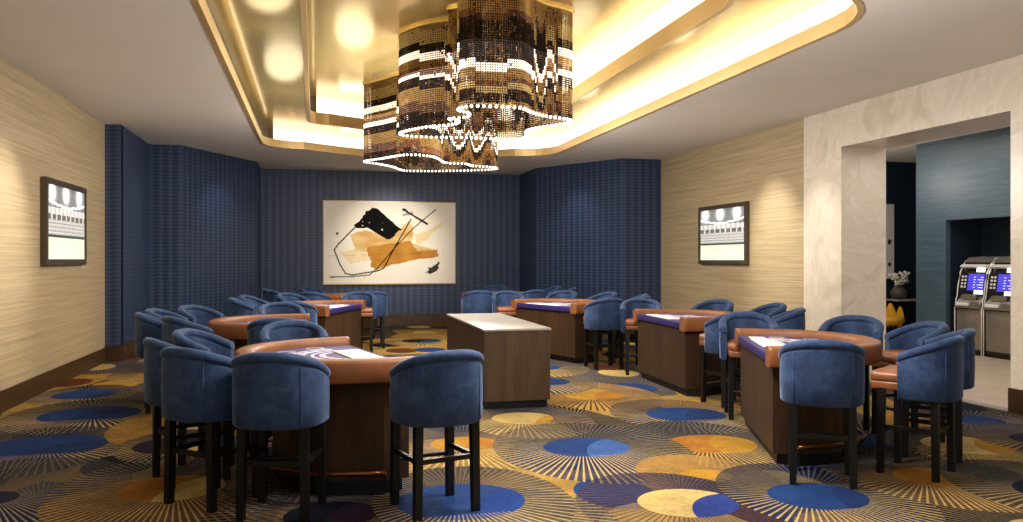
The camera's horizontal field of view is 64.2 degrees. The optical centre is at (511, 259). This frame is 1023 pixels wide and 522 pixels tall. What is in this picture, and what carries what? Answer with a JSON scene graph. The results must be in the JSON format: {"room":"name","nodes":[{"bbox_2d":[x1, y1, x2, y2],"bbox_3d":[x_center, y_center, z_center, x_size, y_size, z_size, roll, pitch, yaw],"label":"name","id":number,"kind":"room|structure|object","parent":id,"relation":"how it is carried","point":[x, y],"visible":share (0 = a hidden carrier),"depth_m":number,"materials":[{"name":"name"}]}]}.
{"room":"games hall","nodes":[
{"label":"games hall","id":0,"kind":"room"},
{"bbox_2d":[0,57,104,390],"bbox_3d":[-4.464,-0.265,4.221,0.120,3.830,18.300,0,0,-14],"label":"wall","id":1,"kind":"structure","parent":0,"point":[52,316],"depth_m":10.01,"materials":[{"name":"wood"}]},
{"bbox_2d":[0,347,105,413],"bbox_3d":[-4.395,1.532,4.238,0.022,0.235,18.300,0,0,-14],"label":"baseboard","id":2,"kind":"structure","parent":1,"relation":"attached to","point":[10,397],"depth_m":10.24,"materials":[{"name":"brown wood"}]},
{"bbox_2d":[41,176,86,264],"bbox_3d":[-5.982,-0.475,10.932,0.065,1.100,1.820,0,0,-14],"label":"wall screen","id":3,"kind":"object","parent":1,"relation":"attached to","point":[63,204],"visible":1,"depth_m":10.73,"materials":[{"name":"white glass"}]},
{"bbox_2d":[121,126,148,344],"bbox_3d":[-6.647,-0.265,14.300,0.120,3.830,2.280,0,0,-14],"label":"wall","id":4,"kind":"structure","parent":0,"point":[135,214],"depth_m":14.09,"materials":[{"name":"blue fabric"}]},
{"bbox_2d":[121,339,134,360],"bbox_3d":[-6.578,1.520,14.317,0.022,0.260,2.280,0,0,-14],"label":"baseboard","id":5,"kind":"structure","parent":4,"relation":"attached to","point":[127,349],"depth_m":13.54,"materials":[{"name":"brown wood"}]},
{"bbox_2d":[149,144,180,313],"bbox_3d":[-6.598,-0.265,15.547,0.560,3.830,0.120,0,0,-14],"label":"wall","id":6,"kind":"structure","parent":0,"point":[164,160],"depth_m":15.49,"materials":[{"name":"blue fabric"}]},
{"bbox_2d":[181,145,256,316],"bbox_3d":[-6.059,-0.265,16.903,0.120,3.830,2.741,0,0,13],"label":"wall","id":7,"kind":"structure","parent":0,"point":[219,191],"depth_m":16.74,"materials":[{"name":"blue fabric"}]},
{"bbox_2d":[257,163,260,298],"bbox_3d":[-5.907,-0.265,18.866,0.120,3.830,1.350,0,0,-14],"label":"wall","id":8,"kind":"structure","parent":0,"point":[258,166],"depth_m":18.70,"materials":[{"name":"blue fabric"}]},
{"bbox_2d":[261,168,519,313],"bbox_3d":[-2.910,-0.265,20.345,6.400,3.830,0.120,0,0,-14],"label":"wall","id":9,"kind":"structure","parent":0,"point":[487,205],"depth_m":20.33,"materials":[{"name":"blue fabric"}]},
{"bbox_2d":[323,200,455,284],"bbox_3d":[-3.002,-0.410,20.217,3.270,2.060,0.085,0,0,-14],"label":"framed painting","id":10,"kind":"object","parent":9,"relation":"attached to","point":[365,242],"visible":1,"depth_m":20.17,"materials":[{"name":"paper"}]},
{"bbox_2d":[377,313,460,325],"bbox_3d":[-2.893,1.500,20.276,6.400,0.300,0.022,0,0,-14],"label":"baseboard","id":11,"kind":"structure","parent":9,"relation":"attached to","point":[406,319],"depth_m":20.38,"materials":[{"name":"brown wood"}]},
{"bbox_2d":[307,0,671,106],"bbox_3d":[-0.808,-3.080,11.712,4.420,0.080,10.050,0,0,-14],"label":"ceiling","id":12,"kind":"structure","parent":0,"point":[352,44],"depth_m":10.82,"materials":[{"name":"brown"}]},
{"bbox_2d":[310,96,316,111],"bbox_3d":[-2.204,-2.890,10.373,3.370,0.300,9.740,0,0,-36],"label":"trim","id":13,"kind":"structure","parent":12,"relation":"attached to","point":[313,100],"depth_m":15.19,"materials":[{"name":"gold metal"}]},
{"bbox_2d":[362,73,497,171],"bbox_3d":[-1.594,-2.359,14.667,1.802,1.358,2.602,0,0,32],"label":"chandelier","id":14,"kind":"object","parent":12,"relation":"hanging from","point":[384,141],"visible":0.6,"depth_m":14.03,"materials":[{"name":"gold metal"}]},
{"bbox_2d":[397,0,574,139],"bbox_3d":[-0.264,-2.359,10.392,1.744,1.358,2.607,0,0,-27],"label":"chandelier","id":15,"kind":"object","parent":12,"relation":"hanging from","point":[521,26],"visible":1,"depth_m":9.82,"materials":[{"name":"gold metal"}]},
{"bbox_2d":[317,0,703,120],"bbox_3d":[-0.744,-2.890,11.816,4.188,0.300,9.818,0,0,-14],"label":"trim","id":16,"kind":"structure","parent":12,"relation":"attached to","point":[674,9],"depth_m":11.36,"materials":[{"name":"white paint"}]},
{"bbox_2d":[0,325,1022,521],"bbox_3d":[3.013,1.710,9.264,17.000,0.120,24.600,0,0,-14],"label":"floor","id":17,"kind":"structure","parent":0,"point":[608,444],"depth_m":6.46,"materials":[{"name":"carpet"}]},
{"bbox_2d":[105,124,122,345],"bbox_3d":[-6.447,-0.265,13.217,0.240,3.830,0.120,0,0,-14],"label":"wall pier","id":18,"kind":"object","parent":17,"relation":"on","point":[113,132],"visible":1,"depth_m":13.16,"materials":[{"name":"blue fabric"}]},
{"bbox_2d":[105,345,120,361],"bbox_3d":[-6.431,1.520,13.148,0.240,0.260,0.022,0,0,-14],"label":"baseboard","id":19,"kind":"object","parent":18,"relation":"attached to","point":[113,353],"visible":1,"depth_m":13.14,"materials":[{"name":"brown wood"}]},
{"bbox_2d":[134,312,162,413],"bbox_3d":[-3.826,1.113,8.983,0.608,1.075,0.610,0,0,-26],"label":"bar stool","id":20,"kind":"object","parent":17,"relation":"on","point":[146,325],"visible":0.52,"depth_m":8.70,"materials":[{"name":"blue fabric"}]},
{"bbox_2d":[144,308,188,320],"bbox_3d":[-3.991,1.113,9.623,0.608,1.075,0.610,0,0,-4],"label":"bar stool","id":21,"kind":"object","parent":17,"relation":"on","point":[156,312],"visible":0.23,"depth_m":9.76,"materials":[{"name":"blue fabric"}]},
{"bbox_2d":[143,337,230,488],"bbox_3d":[-2.440,1.113,6.137,0.608,1.075,0.610,0,0,-38],"label":"bar stool","id":22,"kind":"object","parent":17,"relation":"on","point":[152,358],"visible":0.48,"depth_m":5.99,"materials":[{"name":"blue fabric"}]},
{"bbox_2d":[161,316,212,422],"bbox_3d":[-3.303,1.113,8.480,0.608,1.075,0.610,0,0,-44],"label":"bar stool","id":23,"kind":"object","parent":17,"relation":"on","point":[170,324],"visible":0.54,"depth_m":8.21,"materials":[{"name":"blue fabric"}]},
{"bbox_2d":[177,305,232,341],"bbox_3d":[-3.850,1.113,10.235,0.608,1.075,0.610,0,0,18],"label":"bar stool","id":24,"kind":"object","parent":17,"relation":"on","point":[198,314],"visible":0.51,"depth_m":10.43,"materials":[{"name":"blue fabric"}]},
{"bbox_2d":[160,347,257,513],"bbox_3d":[-2.056,1.113,5.570,0.610,1.075,0.608,0,0,28],"label":"bar stool","id":25,"kind":"object","parent":17,"relation":"on","point":[196,385],"visible":0.82,"depth_m":5.31,"materials":[{"name":"blue fabric"}]},
{"bbox_2d":[172,328,250,464],"bbox_3d":[-2.477,1.113,6.759,0.608,1.075,0.610,0,0,0],"label":"bar stool","id":26,"kind":"object","parent":17,"relation":"on","point":[184,337],"visible":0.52,"depth_m":6.88,"materials":[{"name":"blue fabric"}]},
{"bbox_2d":[228,297,254,316],"bbox_3d":[-3.994,1.113,12.409,0.608,1.075,0.610,0,0,-16],"label":"bar stool","id":27,"kind":"object","parent":17,"relation":"on","point":[237,307],"visible":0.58,"depth_m":12.13,"materials":[{"name":"blue fabric"}]},
{"bbox_2d":[238,295,268,314],"bbox_3d":[-4.115,1.113,13.256,0.608,1.075,0.610,0,0,4],"label":"bar stool","id":28,"kind":"object","parent":17,"relation":"on","point":[257,302],"visible":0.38,"depth_m":13.42,"materials":[{"name":"blue fabric"}]},
{"bbox_2d":[208,313,309,350],"bbox_3d":[-2.960,1.173,9.537,1.095,0.955,1.840,0,0,-12],"label":"table","id":29,"kind":"object","parent":17,"relation":"on","point":[233,327],"visible":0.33,"depth_m":9.07,"materials":[{"name":"leather"}]},
{"bbox_2d":[263,288,268,301],"bbox_3d":[-4.634,1.113,16.216,0.608,1.075,0.610,0,0,-14],"label":"bar stool","id":30,"kind":"object","parent":17,"relation":"on","point":[265,291],"visible":0.18,"depth_m":15.96,"materials":[{"name":"blue fabric"}]},
{"bbox_2d":[247,318,295,344],"bbox_3d":[-2.365,1.113,8.272,0.610,1.075,0.608,0,0,-11],"label":"bar stool","id":31,"kind":"object","parent":17,"relation":"on","point":[254,328],"visible":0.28,"depth_m":8.00,"materials":[{"name":"blue fabric"}]},
{"bbox_2d":[268,290,280,302],"bbox_3d":[-4.300,1.113,15.472,0.608,1.075,0.610,0,0,-34],"label":"bar stool","id":32,"kind":"object","parent":17,"relation":"on","point":[272,295],"visible":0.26,"depth_m":15.22,"materials":[{"name":"blue fabric"}]},
{"bbox_2d":[230,352,330,521],"bbox_3d":[-1.498,1.113,5.313,0.610,1.075,0.608,0,0,2],"label":"bar stool","id":33,"kind":"object","parent":17,"relation":"on","point":[272,391],"visible":1,"depth_m":5.10,"materials":[{"name":"blue fabric"}]},
{"bbox_2d":[258,302,305,314],"bbox_3d":[-3.035,1.113,10.793,0.610,1.075,0.608,0,0,-26],"label":"bar stool","id":34,"kind":"object","parent":17,"relation":"on","point":[272,307],"visible":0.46,"depth_m":10.98,"materials":[{"name":"blue fabric"}]},
{"bbox_2d":[276,292,309,301],"bbox_3d":[-3.725,1.113,14.072,0.608,1.075,0.610,0,0,31],"label":"bar stool","id":35,"kind":"object","parent":17,"relation":"on","point":[285,296],"visible":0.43,"depth_m":14.25,"materials":[{"name":"blue fabric"}]},
{"bbox_2d":[260,320,328,437],"bbox_3d":[-1.986,1.113,7.466,0.610,1.075,0.608,0,0,-24],"label":"bar stool","id":36,"kind":"object","parent":17,"relation":"on","point":[285,329],"visible":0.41,"depth_m":7.65,"materials":[{"name":"blue fabric"}]},
{"bbox_2d":[284,301,317,323],"bbox_3d":[-3.040,1.113,11.453,0.610,1.075,0.608,0,0,-4],"label":"bar stool","id":37,"kind":"object","parent":17,"relation":"on","point":[309,308],"visible":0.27,"depth_m":11.28,"materials":[{"name":"blue fabric"}]},
{"bbox_2d":[299,286,325,292],"bbox_3d":[-4.164,1.113,17.257,0.608,1.075,0.610,0,0,26],"label":"bar stool","id":38,"kind":"object","parent":17,"relation":"on","point":[304,288],"visible":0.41,"depth_m":17.43,"materials":[{"name":"blue fabric"}]},
{"bbox_2d":[299,292,332,299],"bbox_3d":[-3.566,1.113,14.824,0.610,1.075,0.608,0,0,11],"label":"bar stool","id":39,"kind":"object","parent":17,"relation":"on","point":[310,295],"visible":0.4,"depth_m":14.54,"materials":[{"name":"blue fabric"}]},
{"bbox_2d":[235,336,413,494],"bbox_3d":[-1.567,1.173,6.344,1.095,0.955,1.840,0,0,-28],"label":"table","id":40,"kind":"object","parent":17,"relation":"on","point":[358,424],"visible":0.66,"depth_m":5.76,"materials":[{"name":"wood"}]},
{"bbox_2d":[281,347,347,358],"bbox_3d":[-1.559,0.761,6.348,0.675,0.002,1.368,0,0,-28],"label":"print","id":41,"kind":"object","parent":40,"relation":"on","point":[313,352],"depth_m":6.67,"materials":[{"name":"white fabric"}]},
{"bbox_2d":[332,349,383,358],"bbox_3d":[-1.228,0.757,6.488,0.230,0.010,0.660,0,0,-28],"label":"tray","id":42,"kind":"object","parent":40,"relation":"on","point":[354,353],"depth_m":6.44,"materials":[{"name":"white plastic"}]},
{"bbox_2d":[300,300,364,347],"bbox_3d":[-3.191,1.173,13.209,1.095,0.955,1.840,0,0,8],"label":"table","id":43,"kind":"object","parent":17,"relation":"on","point":[339,318],"visible":0.43,"depth_m":13.27,"materials":[{"name":"wood"}]},
{"bbox_2d":[329,305,348,307],"bbox_3d":[-2.832,0.754,13.128,0.455,0.015,0.695,0,0,-14],"label":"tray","id":44,"kind":"object","parent":43,"relation":"on","point":[331,306],"depth_m":13.11,"materials":[{"name":"white plastic"}]},
{"bbox_2d":[323,293,376,340],"bbox_3d":[-3.521,1.173,16.335,1.095,0.955,1.840,0,0,16],"label":"table","id":45,"kind":"object","parent":17,"relation":"on","point":[335,296],"visible":0.21,"depth_m":16.62,"materials":[{"name":"wood"}]},
{"bbox_2d":[342,291,376,351],"bbox_3d":[-2.709,1.113,14.524,0.610,1.075,0.608,0,0,-12],"label":"bar stool","id":46,"kind":"object","parent":17,"relation":"on","point":[370,299],"visible":0.71,"depth_m":14.58,"materials":[{"name":"blue fabric"}]},
{"bbox_2d":[361,291,387,348],"bbox_3d":[-2.619,1.113,15.257,0.610,1.075,0.608,0,0,-14],"label":"bar stool","id":47,"kind":"object","parent":17,"relation":"on","point":[382,297],"visible":0.44,"depth_m":15.07,"materials":[{"name":"blue fabric"}]},
{"bbox_2d":[389,349,483,521],"bbox_3d":[-0.501,1.113,5.410,0.610,1.075,0.608,0,0,-30],"label":"bar stool","id":48,"kind":"object","parent":17,"relation":"on","point":[444,388],"visible":1,"depth_m":5.17,"materials":[{"name":"blue fabric"}]},
{"bbox_2d":[461,290,492,313],"bbox_3d":[-0.655,1.113,15.473,0.610,1.075,0.608,0,0,-16],"label":"bar stool","id":49,"kind":"object","parent":17,"relation":"on","point":[476,301],"visible":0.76,"depth_m":15.21,"materials":[{"name":"blue fabric"}]},
{"bbox_2d":[481,285,506,290],"bbox_3d":[-0.415,1.113,18.368,0.610,1.075,0.608,0,0,16],"label":"bar stool","id":50,"kind":"object","parent":17,"relation":"on","point":[489,287],"visible":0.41,"depth_m":18.57,"materials":[{"name":"blue fabric"}]},
{"bbox_2d":[446,313,550,408],"bbox_3d":[-0.236,1.208,10.281,0.770,0.885,2.620,0,0,-14],"label":"counter","id":51,"kind":"object","parent":17,"relation":"on","point":[515,351],"visible":0.95,"depth_m":9.05,"materials":[{"name":"brown wood"}]},
{"bbox_2d":[492,290,524,316],"bbox_3d":[-0.056,1.113,14.824,0.610,1.075,0.608,0,0,-9],"label":"bar stool","id":52,"kind":"object","parent":17,"relation":"on","point":[501,300],"visible":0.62,"depth_m":14.96,"materials":[{"name":"blue fabric"}]},
{"bbox_2d":[521,289,543,298],"bbox_3d":[0.317,1.113,15.760,0.610,1.075,0.608,0,0,-39],"label":"bar stool","id":53,"kind":"object","parent":17,"relation":"on","point":[531,294],"visible":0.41,"depth_m":15.48,"materials":[{"name":"blue fabric"}]},
{"bbox_2d":[543,286,560,297],"bbox_3d":[0.765,1.113,17.621,0.608,1.075,0.610,0,0,-19],"label":"bar stool","id":54,"kind":"object","parent":17,"relation":"on","point":[547,291],"visible":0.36,"depth_m":17.83,"materials":[{"name":"blue fabric"}]},
{"bbox_2d":[511,298,599,362],"bbox_3d":[0.959,1.173,13.865,1.095,0.955,1.840,0,0,-33],"label":"table","id":55,"kind":"object","parent":17,"relation":"on","point":[564,317],"visible":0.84,"depth_m":13.27,"materials":[{"name":"wood"}]},
{"bbox_2d":[533,303,563,305],"bbox_3d":[0.636,0.757,13.688,0.230,0.010,0.660,0,0,-33],"label":"tray","id":56,"kind":"object","parent":55,"relation":"on","point":[534,304],"depth_m":13.64,"materials":[{"name":"white plastic"}]},
{"bbox_2d":[545,290,577,298],"bbox_3d":[0.912,1.113,15.087,0.610,1.075,0.608,0,0,26],"label":"bar stool","id":57,"kind":"object","parent":17,"relation":"on","point":[562,294],"visible":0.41,"depth_m":15.28,"materials":[{"name":"blue fabric"}]},
{"bbox_2d":[588,291,616,350],"bbox_3d":[1.564,1.113,14.522,0.608,1.075,0.610,0,0,-29],"label":"bar stool","id":58,"kind":"object","parent":17,"relation":"on","point":[609,294],"visible":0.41,"depth_m":14.72,"materials":[{"name":"blue fabric"}]},
{"bbox_2d":[583,298,623,369],"bbox_3d":[1.410,1.113,12.412,0.610,1.075,0.608,0,0,-18],"label":"bar stool","id":59,"kind":"object","parent":17,"relation":"on","point":[604,314],"visible":0.85,"depth_m":12.18,"materials":[{"name":"blue fabric"}]},
{"bbox_2d":[612,296,650,364],"bbox_3d":[1.907,1.113,13.007,0.608,1.075,0.610,0,0,26],"label":"bar stool","id":60,"kind":"object","parent":17,"relation":"on","point":[648,297],"visible":0.1,"depth_m":12.89,"materials":[{"name":"black wood"}]},
{"bbox_2d":[615,294,647,358],"bbox_3d":[1.989,1.113,13.696,0.608,1.075,0.610,0,0,6],"label":"bar stool","id":61,"kind":"object","parent":17,"relation":"on","point":[642,295],"visible":0.18,"depth_m":13.49,"materials":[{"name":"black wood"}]},
{"bbox_2d":[620,298,662,374],"bbox_3d":[1.882,1.113,11.824,0.610,1.075,0.608,0,0,6],"label":"bar stool","id":62,"kind":"object","parent":17,"relation":"on","point":[628,324],"visible":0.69,"depth_m":11.91,"materials":[{"name":"blue fabric"}]},
{"bbox_2d":[633,309,730,396],"bbox_3d":[2.421,1.173,10.700,1.095,0.955,1.840,0,0,-11],"label":"table","id":63,"kind":"object","parent":17,"relation":"on","point":[669,349],"visible":0.68,"depth_m":10.25,"materials":[{"name":"wood"}]},
{"bbox_2d":[651,315,679,319],"bbox_3d":[2.055,0.757,10.661,0.230,0.010,0.660,0,0,-11],"label":"tray","id":64,"kind":"object","parent":63,"relation":"on","point":[653,317],"depth_m":10.64,"materials":[{"name":"white plastic"}]},
{"bbox_2d":[659,314,714,316],"bbox_3d":[2.412,0.761,10.698,0.675,0.002,1.368,0,0,-11],"label":"print","id":65,"kind":"object","parent":63,"relation":"on","point":[666,315],"depth_m":11.06,"materials":[{"name":"white paper"}]},
{"bbox_2d":[691,299,733,311],"bbox_3d":[2.836,1.113,11.590,0.610,1.075,0.608,0,0,44],"label":"bar stool","id":66,"kind":"object","parent":17,"relation":"on","point":[713,304],"visible":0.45,"depth_m":11.77,"materials":[{"name":"blue fabric"}]},
{"bbox_2d":[699,311,756,407],"bbox_3d":[2.493,1.113,9.289,0.610,1.075,0.608,0,0,-22],"label":"bar stool","id":67,"kind":"object","parent":17,"relation":"on","point":[709,340],"visible":0.27,"depth_m":9.18,"materials":[{"name":"blue fabric"}]},
{"bbox_2d":[718,312,778,419],"bbox_3d":[2.498,1.113,8.588,0.610,1.075,0.608,0,0,8],"label":"bar stool","id":68,"kind":"object","parent":17,"relation":"on","point":[729,350],"visible":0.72,"depth_m":8.69,"materials":[{"name":"blue fabric"}]},
{"bbox_2d":[736,302,786,381],"bbox_3d":[3.316,1.113,10.798,0.608,1.075,0.610,0,0,-12],"label":"bar stool","id":69,"kind":"object","parent":17,"relation":"on","point":[770,310],"visible":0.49,"depth_m":10.93,"materials":[{"name":"blue fabric"}]},
{"bbox_2d":[772,307,805,329],"bbox_3d":[3.230,1.113,9.829,0.608,1.075,0.610,0,0,16],"label":"bar stool","id":70,"kind":"object","parent":17,"relation":"on","point":[794,319],"visible":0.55,"depth_m":9.55,"materials":[{"name":"blue fabric"}]},
{"bbox_2d":[735,328,882,465],"bbox_3d":[2.700,1.173,7.315,1.095,0.955,1.840,0,0,7],"label":"table","id":71,"kind":"object","parent":17,"relation":"on","point":[763,410],"visible":0.57,"depth_m":6.74,"materials":[{"name":"wood"}]},
{"bbox_2d":[750,339,784,346],"bbox_3d":[2.339,0.754,7.391,0.446,0.015,0.696,0,0,-14],"label":"tray","id":72,"kind":"object","parent":71,"relation":"on","point":[753,342],"depth_m":7.38,"materials":[{"name":"white plastic"}]},
{"bbox_2d":[767,337,818,342],"bbox_3d":[2.690,0.761,7.316,0.675,0.002,1.368,0,0,7],"label":"print","id":73,"kind":"object","parent":71,"relation":"on","point":[769,339],"depth_m":7.75,"materials":[{"name":"white fabric"}]},
{"bbox_2d":[778,339,865,489],"bbox_3d":[2.315,1.113,6.089,0.610,1.075,0.608,0,0,17],"label":"bar stool","id":74,"kind":"object","parent":17,"relation":"on","point":[813,372],"visible":1,"depth_m":5.84,"materials":[{"name":"blue fabric"}]},
{"bbox_2d":[804,107,885,371],"bbox_3d":[4.970,-0.265,12.195,0.740,3.830,0.920,0,0,-14],"label":"pier","id":75,"kind":"object","parent":17,"relation":"on","point":[845,187],"visible":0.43,"depth_m":11.81,"materials":[{"name":"beige stone"}]},
{"bbox_2d":[841,58,1010,148],"bbox_3d":[5.420,-1.895,10.328,0.740,0.570,2.920,0,0,-14],"label":"lintel","id":76,"kind":"object","parent":75,"relation":"on","point":[976,99],"visible":1,"depth_m":10.02,"materials":[{"name":"beige stone"}]},
{"bbox_2d":[818,315,883,429],"bbox_3d":[3.413,1.113,8.211,0.610,1.075,0.608,0,0,36],"label":"bar stool","id":77,"kind":"object","parent":17,"relation":"on","point":[863,325],"visible":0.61,"depth_m":8.32,"materials":[{"name":"blue fabric"}]},
{"bbox_2d":[886,303,904,330],"bbox_3d":[7.841,1.256,17.082,0.768,0.793,0.758,0,0,4],"label":"accent chair","id":78,"kind":"object","parent":17,"relation":"on","point":[893,318],"visible":0.39,"depth_m":17.10,"materials":[{"name":"yellow fabric"}]},
{"bbox_2d":[886,298,915,331],"bbox_3d":[8.873,1.260,17.960,1.170,0.780,0.440,0,0,-14],"label":"console table","id":79,"kind":"object","parent":17,"relation":"on","point":[896,303],"visible":0.29,"depth_m":17.75,"materials":[{"name":"black paint"}]},
{"bbox_2d":[888,271,909,298],"bbox_3d":[8.497,0.558,17.878,0.443,0.625,0.470,0,0,-14],"label":"flower vase","id":80,"kind":"object","parent":79,"relation":"on","point":[898,291],"visible":1,"depth_m":17.75,"materials":[{"name":"grey ceramic"}]},
{"bbox_2d":[870,321,948,442],"bbox_3d":[3.696,1.113,7.556,0.608,1.075,0.610,0,0,-6],"label":"bar stool","id":81,"kind":"object","parent":17,"relation":"on","point":[914,335],"visible":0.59,"depth_m":7.71,"materials":[{"name":"blue fabric"}]},
{"bbox_2d":[870,335,964,482],"bbox_3d":[3.160,1.113,6.313,0.608,1.075,0.610,0,0,42],"label":"bar stool","id":82,"kind":"object","parent":17,"relation":"on","point":[933,373],"visible":1,"depth_m":6.09,"materials":[{"name":"blue fabric"}]},
{"bbox_2d":[895,328,975,462],"bbox_3d":[3.578,1.113,6.888,0.608,1.075,0.610,0,0,26],"label":"bar stool","id":83,"kind":"object","parent":17,"relation":"on","point":[968,334],"visible":0.44,"depth_m":6.64,"materials":[{"name":"blue fabric"}]},
{"bbox_2d":[870,379,1007,411],"bbox_3d":[5.099,1.646,10.251,0.120,0.008,2.920,0,0,-14],"label":"trim","id":84,"kind":"structure","parent":17,"relation":"on","point":[963,400],"depth_m":9.19,"materials":[{"name":"stone"}]},
{"bbox_2d":[954,256,1007,355],"bbox_3d":[8.269,0.793,14.266,0.755,1.713,0.620,0,0,-14],"label":"machine","id":85,"kind":"object","parent":17,"relation":"on","point":[974,273],"visible":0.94,"depth_m":14.15,"materials":[{"name":"metal"}]},
{"bbox_2d":[954,299,981,308],"bbox_3d":[7.970,0.775,14.194,0.110,0.150,0.550,0,0,-14],"label":"shelf","id":86,"kind":"object","parent":85,"relation":"attached to","point":[959,303],"depth_m":14.17,"materials":[{"name":"metal"}]},
{"bbox_2d":[961,294,976,299],"bbox_3d":[7.985,0.650,14.218,0.090,0.100,0.320,0,0,-14],"label":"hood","id":87,"kind":"object","parent":85,"relation":"attached to","point":[963,296],"depth_m":14.19,"materials":[{"name":"metal"}]},
{"bbox_2d":[983,256,1010,359],"bbox_3d":[8.419,0.793,13.643,0.755,1.713,0.620,0,0,-14],"label":"machine","id":88,"kind":"object","parent":17,"relation":"on","point":[997,301],"visible":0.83,"depth_m":13.62,"materials":[{"name":"metal"}]},
{"bbox_2d":[983,301,1010,311],"bbox_3d":[8.120,0.775,13.571,0.110,0.150,0.550,0,0,-14],"label":"shelf","id":89,"kind":"object","parent":88,"relation":"attached to","point":[989,306],"depth_m":13.58,"materials":[{"name":"metal"}]},
{"bbox_2d":[991,295,1007,301],"bbox_3d":[8.135,0.650,13.595,0.090,0.100,0.320,0,0,-14],"label":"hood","id":90,"kind":"object","parent":88,"relation":"attached to","point":[994,298],"depth_m":13.57,"materials":[{"name":"metal"}]},
{"bbox_2d":[0,0,1022,174],"bbox_3d":[0.023,-2.230,8.543,10.950,0.100,24.600,0,0,-14],"label":"ceiling","id":91,"kind":"structure","parent":0,"point":[152,69],"depth_m":9.51,"materials":[{"name":"paint"}]},
{"bbox_2d":[205,0,272,138],"bbox_3d":[-2.639,-2.430,9.790,4.611,0.220,11.860,0,0,-40],"label":"trim","id":92,"kind":"structure","parent":91,"relation":"attached to","point":[267,132],"depth_m":11.80,"materials":[{"name":"gold metal"}]},
{"bbox_2d":[191,0,864,158],"bbox_3d":[-0.866,-2.247,11.826,5.890,0.146,11.990,0,0,-14],"label":"trim","id":93,"kind":"structure","parent":91,"relation":"attached to","point":[854,12],"depth_m":10.08,"materials":[{"name":"gold metal"}]},
{"bbox_2d":[208,0,826,141],"bbox_3d":[-0.866,-2.580,11.826,6.100,0.080,12.200,0,0,-14],"label":"ceiling","id":94,"kind":"structure","parent":0,"point":[263,38],"depth_m":10.10,"materials":[{"name":"brown"}]},
{"bbox_2d":[300,0,734,132],"bbox_3d":[-0.808,-2.637,11.712,4.210,0.206,9.840,0,0,-14],"label":"trim","id":95,"kind":"structure","parent":94,"relation":"attached to","point":[706,10],"depth_m":10.38,"materials":[{"name":"gold metal"}]},
{"bbox_2d":[273,0,852,149],"bbox_3d":[-0.766,-2.430,11.956,5.785,0.220,11.934,0,0,-14],"label":"light","id":96,"kind":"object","parent":94,"relation":"attached to","point":[828,9],"depth_m":11.47,"materials":[{"name":"beige"}]},
{"bbox_2d":[520,168,535,291],"bbox_3d":[0.461,-0.265,20.273,0.120,3.830,1.600,0,0,-14],"label":"wall","id":97,"kind":"structure","parent":0,"point":[528,179],"depth_m":20.18,"materials":[{"name":"blue fabric"}]},
{"bbox_2d":[536,158,622,298],"bbox_3d":[1.543,-0.265,18.569,0.120,3.830,2.634,0,0,-44],"label":"wall","id":98,"kind":"structure","parent":0,"point":[579,206],"depth_m":18.46,"materials":[{"name":"blue fabric"}]},
{"bbox_2d":[623,158,660,303],"bbox_3d":[2.822,-0.265,17.735,0.880,3.830,0.120,0,0,-14],"label":"wall","id":99,"kind":"structure","parent":0,"point":[641,177],"depth_m":17.67,"materials":[{"name":"blue fabric"}]},
{"bbox_2d":[661,118,803,311],"bbox_3d":[3.951,-0.265,15.184,0.120,3.830,5.370,0,0,-14],"label":"wall","id":100,"kind":"structure","parent":0,"point":[763,168],"depth_m":14.39,"materials":[{"name":"wood"}]},
{"bbox_2d":[698,201,748,264],"bbox_3d":[3.888,-0.460,15.030,0.065,1.100,1.820,0,0,-14],"label":"wall screen","id":101,"kind":"object","parent":100,"relation":"attached to","point":[723,229],"visible":1,"depth_m":14.91,"materials":[{"name":"white glass"}]},
{"bbox_2d":[886,162,915,332],"bbox_3d":[6.834,-0.265,17.859,5.540,3.830,0.120,0,0,-14],"label":"wall","id":102,"kind":"structure","parent":0,"point":[900,176],"depth_m":18.27,"materials":[{"name":"paint"}]},
{"bbox_2d":[886,204,893,278],"bbox_3d":[8.110,-0.400,18.073,0.840,1.660,0.043,0,0,-14],"label":"print","id":103,"kind":"object","parent":102,"relation":"attached to","point":[889,207],"visible":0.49,"depth_m":18.13},
{"bbox_2d":[886,124,1010,162],"bbox_3d":[8.206,-2.240,12.172,5.540,0.120,11.820,0,0,-14],"label":"ceiling","id":104,"kind":"structure","parent":0,"point":[904,153],"depth_m":16.32,"materials":[{"name":"paint"}]},
{"bbox_2d":[916,127,1010,332],"bbox_3d":[8.279,-0.265,13.234,0.100,3.830,4.650,0,0,-14],"label":"wall","id":105,"kind":"structure","parent":0,"point":[932,226],"depth_m":14.76,"materials":[{"name":"stone"}]},
{"bbox_2d":[950,220,980,331],"bbox_3d":[8.287,0.420,14.908,0.700,2.460,0.100,0,0,-14],"label":"wall","id":106,"kind":"structure","parent":0,"point":[965,235],"depth_m":14.82,"materials":[{"name":"paint"}]},
{"bbox_2d":[962,217,1010,220],"bbox_3d":[8.755,-0.760,12.963,0.700,0.100,3.900,0,0,-14],"label":"ceiling","id":107,"kind":"structure","parent":0,"point":[995,218],"depth_m":14.50,"materials":[{"name":"black"}]},
{"bbox_2d":[981,219,1010,256],"bbox_3d":[9.117,0.420,12.999,0.100,2.460,4.000,0,0,-14],"label":"wall","id":108,"kind":"structure","parent":0,"point":[995,234],"depth_m":14.59,"materials":[{"name":"paint"}]},
{"bbox_2d":[1011,55,1022,389],"bbox_3d":[5.928,-0.265,8.223,0.740,3.830,1.410,0,0,-14],"label":"pier","id":109,"kind":"structure","parent":0,"point":[1016,62],"depth_m":8.74,"materials":[{"name":"beige stone"}]},
{"bbox_2d":[1008,388,1022,414],"bbox_3d":[5.555,1.520,8.139,0.025,0.260,1.420,0,0,-14],"label":"baseboard","id":110,"kind":"structure","parent":109,"relation":"attached to","point":[1015,396],"depth_m":8.73,"materials":[{"name":"brown wood"}]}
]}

